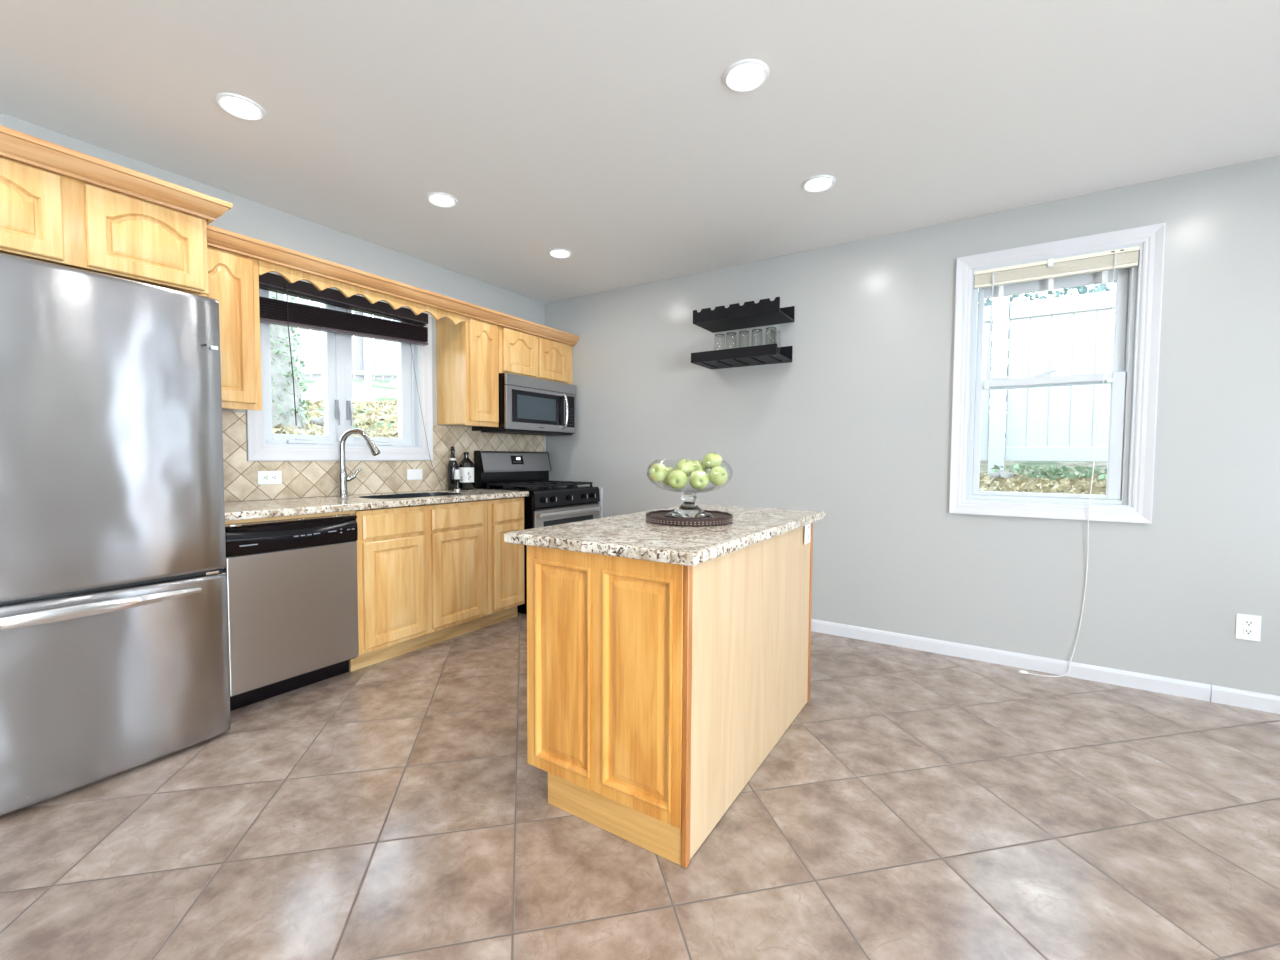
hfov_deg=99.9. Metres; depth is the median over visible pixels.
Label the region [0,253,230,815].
refrigerator
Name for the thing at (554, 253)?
diffuser
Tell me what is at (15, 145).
crown molding
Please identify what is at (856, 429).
wall
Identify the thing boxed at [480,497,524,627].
base cabinet
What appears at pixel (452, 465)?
bottle
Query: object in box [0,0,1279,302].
ceiling
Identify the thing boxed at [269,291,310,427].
tree
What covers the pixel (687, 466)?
apple
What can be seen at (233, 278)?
upper cabinet
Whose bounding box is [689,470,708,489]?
apple
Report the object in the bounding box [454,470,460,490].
pepper grinder
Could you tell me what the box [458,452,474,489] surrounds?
bottle
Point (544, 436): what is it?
trim
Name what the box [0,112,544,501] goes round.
wall
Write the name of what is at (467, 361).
upper cabinet
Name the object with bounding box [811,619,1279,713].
baseboard
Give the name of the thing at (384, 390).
ground
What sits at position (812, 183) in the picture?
diffuser
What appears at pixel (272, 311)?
window blind
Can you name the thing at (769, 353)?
wall rack
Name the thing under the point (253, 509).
countertop
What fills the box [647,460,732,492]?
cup
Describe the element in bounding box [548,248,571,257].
recessed light
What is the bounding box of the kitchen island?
[527,523,812,867]
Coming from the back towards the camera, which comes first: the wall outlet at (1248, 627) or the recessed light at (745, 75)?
the wall outlet at (1248, 627)
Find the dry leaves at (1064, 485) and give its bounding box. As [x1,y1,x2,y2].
[972,473,1106,494]
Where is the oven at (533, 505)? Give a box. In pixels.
[517,496,597,613]
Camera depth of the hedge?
6.05 m
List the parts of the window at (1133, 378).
sash, frame, sash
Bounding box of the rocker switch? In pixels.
[411,472,418,476]
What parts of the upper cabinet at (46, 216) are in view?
door, door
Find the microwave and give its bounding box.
[472,373,575,435]
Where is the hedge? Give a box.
[978,282,1115,437]
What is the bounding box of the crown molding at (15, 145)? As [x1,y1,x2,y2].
[0,125,579,345]
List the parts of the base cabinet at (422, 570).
drawer, door, drawer, door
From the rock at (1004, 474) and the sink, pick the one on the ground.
the rock at (1004, 474)
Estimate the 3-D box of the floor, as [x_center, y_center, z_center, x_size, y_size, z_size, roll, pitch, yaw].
[0.220,1.208,0.582,6.600,0.120,6.200,2,3,33]
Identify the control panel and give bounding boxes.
[239,528,354,546]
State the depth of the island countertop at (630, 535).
1.81 m
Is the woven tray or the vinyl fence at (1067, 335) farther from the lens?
the vinyl fence at (1067, 335)
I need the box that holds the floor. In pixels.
[0,612,1279,959]
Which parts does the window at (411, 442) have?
sash, crank handle, frame, sash, crank handle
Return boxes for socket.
[263,475,268,480]
[271,474,276,480]
[1243,620,1253,626]
[1243,628,1253,635]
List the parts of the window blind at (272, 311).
rail, lift cord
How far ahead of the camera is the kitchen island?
1.70 m
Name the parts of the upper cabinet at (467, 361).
frame, door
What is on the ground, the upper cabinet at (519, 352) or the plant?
the plant
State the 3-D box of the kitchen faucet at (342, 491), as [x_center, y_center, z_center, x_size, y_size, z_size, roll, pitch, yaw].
[-1.709,-0.108,3.298,0.275,0.415,0.116,0,2,2]
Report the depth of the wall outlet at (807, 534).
2.45 m
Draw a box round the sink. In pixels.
[355,492,466,510]
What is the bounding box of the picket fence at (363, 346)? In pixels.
[283,294,396,387]
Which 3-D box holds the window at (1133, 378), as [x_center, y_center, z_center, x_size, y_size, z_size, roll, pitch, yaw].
[2.240,-0.535,2.971,0.882,1.480,0.162,2,3,33]
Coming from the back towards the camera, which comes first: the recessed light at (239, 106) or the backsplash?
the backsplash
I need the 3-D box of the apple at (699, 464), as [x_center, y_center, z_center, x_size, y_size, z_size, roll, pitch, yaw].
[0.244,-0.045,2.243,0.079,0.075,0.076,-1,3,-26]
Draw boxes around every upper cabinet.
[0,156,207,294]
[200,246,261,410]
[436,316,498,426]
[498,325,571,383]
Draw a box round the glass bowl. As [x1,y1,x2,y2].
[647,460,732,518]
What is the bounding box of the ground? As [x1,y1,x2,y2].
[272,359,1106,494]
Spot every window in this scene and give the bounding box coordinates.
[246,272,432,460]
[949,223,1165,523]
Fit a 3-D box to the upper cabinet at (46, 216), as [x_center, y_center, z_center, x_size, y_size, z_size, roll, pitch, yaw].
[-2.307,-0.934,2.042,0.650,0.321,0.893,2,3,33]
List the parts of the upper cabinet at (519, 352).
door, door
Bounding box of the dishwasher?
[222,511,358,710]
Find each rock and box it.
[309,416,323,425]
[985,471,1013,480]
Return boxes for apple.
[649,463,667,481]
[662,467,675,485]
[668,470,687,488]
[676,459,695,476]
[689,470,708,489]
[693,460,707,472]
[703,452,722,468]
[709,466,727,485]
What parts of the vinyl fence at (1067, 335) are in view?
rail, board panel, rail, post, rail, board panel, rail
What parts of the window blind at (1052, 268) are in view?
rail, lift cord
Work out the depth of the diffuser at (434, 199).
2.90 m
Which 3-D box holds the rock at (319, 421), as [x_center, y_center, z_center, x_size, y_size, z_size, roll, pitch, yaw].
[-3.472,-0.627,6.038,0.343,0.204,0.409,2,3,33]
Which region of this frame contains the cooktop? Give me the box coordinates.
[482,486,597,492]
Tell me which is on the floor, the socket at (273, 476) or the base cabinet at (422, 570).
the base cabinet at (422, 570)
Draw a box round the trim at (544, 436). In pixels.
[544,436,545,451]
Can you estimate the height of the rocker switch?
0.034 m
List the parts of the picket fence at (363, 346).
rail, rail, post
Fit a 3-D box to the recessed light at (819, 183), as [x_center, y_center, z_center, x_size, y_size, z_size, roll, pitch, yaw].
[0.900,-1.488,2.710,0.164,0.010,0.164,2,3,33]
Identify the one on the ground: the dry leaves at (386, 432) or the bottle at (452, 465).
the dry leaves at (386, 432)
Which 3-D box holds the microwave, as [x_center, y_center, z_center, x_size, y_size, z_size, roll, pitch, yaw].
[-0.906,-0.594,4.403,0.446,0.433,0.805,2,3,33]
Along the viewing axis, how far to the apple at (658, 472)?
2.15 m
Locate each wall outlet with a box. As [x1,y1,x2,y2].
[257,471,281,484]
[407,469,421,479]
[804,523,810,543]
[1235,613,1261,641]
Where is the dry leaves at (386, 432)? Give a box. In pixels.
[272,399,397,437]
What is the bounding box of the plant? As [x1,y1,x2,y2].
[985,463,1106,480]
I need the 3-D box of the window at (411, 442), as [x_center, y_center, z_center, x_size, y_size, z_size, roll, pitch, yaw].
[-1.878,-0.699,3.433,0.162,1.145,1.160,2,3,33]
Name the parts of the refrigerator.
drawer handle, door, freezer drawer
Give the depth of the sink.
3.58 m
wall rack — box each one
[691,343,792,368]
[693,297,794,332]
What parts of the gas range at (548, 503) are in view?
control panel, oven door, door handle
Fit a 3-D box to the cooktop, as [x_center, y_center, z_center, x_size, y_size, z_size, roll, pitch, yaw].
[-0.792,0.067,4.346,0.560,0.019,0.768,2,3,33]
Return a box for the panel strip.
[598,488,602,517]
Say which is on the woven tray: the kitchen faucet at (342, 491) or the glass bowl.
the glass bowl
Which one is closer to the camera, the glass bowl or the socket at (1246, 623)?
the glass bowl
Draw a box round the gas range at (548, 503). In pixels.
[474,450,601,613]
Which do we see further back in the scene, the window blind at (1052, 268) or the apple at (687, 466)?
the window blind at (1052, 268)
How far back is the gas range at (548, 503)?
4.22 m
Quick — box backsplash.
[222,411,543,501]
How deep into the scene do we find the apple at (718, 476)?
2.12 m
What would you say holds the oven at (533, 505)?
in the gas range at (548, 503)
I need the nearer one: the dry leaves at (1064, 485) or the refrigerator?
the refrigerator
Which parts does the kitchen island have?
panel, corner trim, panel, corner trim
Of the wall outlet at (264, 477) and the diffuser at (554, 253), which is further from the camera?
the diffuser at (554, 253)
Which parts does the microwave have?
door, frame, door handle, control panel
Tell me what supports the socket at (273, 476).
attached to the wall outlet at (264, 477)
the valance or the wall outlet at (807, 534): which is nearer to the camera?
the wall outlet at (807, 534)
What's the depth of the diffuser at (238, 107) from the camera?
2.13 m
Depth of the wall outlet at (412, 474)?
3.78 m
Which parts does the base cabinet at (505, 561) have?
drawer, door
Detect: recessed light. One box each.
[215,93,265,120]
[426,192,457,207]
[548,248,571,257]
[723,59,768,91]
[802,175,835,191]
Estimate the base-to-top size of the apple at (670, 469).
0.079 m
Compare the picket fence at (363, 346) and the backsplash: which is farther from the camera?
the picket fence at (363, 346)
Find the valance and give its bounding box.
[258,259,464,324]
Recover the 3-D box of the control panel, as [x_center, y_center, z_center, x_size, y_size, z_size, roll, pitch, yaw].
[-1.628,0.271,2.593,0.009,0.033,0.515,2,3,33]
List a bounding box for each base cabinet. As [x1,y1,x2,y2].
[349,500,487,671]
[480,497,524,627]
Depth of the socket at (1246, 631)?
2.54 m
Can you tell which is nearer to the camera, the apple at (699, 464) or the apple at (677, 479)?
the apple at (677, 479)
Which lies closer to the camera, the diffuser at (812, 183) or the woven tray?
the woven tray
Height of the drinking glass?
0.186 m
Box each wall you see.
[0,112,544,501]
[545,155,1279,695]
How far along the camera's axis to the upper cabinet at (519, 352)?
4.27 m
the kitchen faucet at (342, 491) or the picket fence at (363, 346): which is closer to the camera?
the kitchen faucet at (342, 491)
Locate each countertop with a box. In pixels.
[224,489,528,520]
[504,504,825,565]
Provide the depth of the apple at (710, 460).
2.17 m
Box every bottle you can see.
[447,446,457,489]
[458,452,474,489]
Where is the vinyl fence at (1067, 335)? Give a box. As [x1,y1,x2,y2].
[973,290,1115,474]
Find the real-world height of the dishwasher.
0.880 m
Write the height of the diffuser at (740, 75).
0.005 m
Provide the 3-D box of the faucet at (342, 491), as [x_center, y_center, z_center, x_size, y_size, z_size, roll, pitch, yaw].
[-1.814,0.015,3.284,0.068,0.170,0.068,2,3,33]
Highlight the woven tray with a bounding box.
[646,509,732,526]
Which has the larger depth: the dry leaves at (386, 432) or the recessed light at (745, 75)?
the dry leaves at (386, 432)
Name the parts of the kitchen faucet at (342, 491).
lever handle, spout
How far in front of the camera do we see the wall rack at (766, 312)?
3.60 m
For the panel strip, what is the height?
0.908 m
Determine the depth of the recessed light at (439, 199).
2.89 m
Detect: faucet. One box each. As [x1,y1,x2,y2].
[336,428,379,496]
[336,468,348,496]
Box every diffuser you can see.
[222,98,258,116]
[430,195,452,204]
[551,250,568,256]
[730,65,762,86]
[807,178,830,189]
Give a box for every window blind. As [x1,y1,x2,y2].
[259,272,441,489]
[974,246,1139,676]

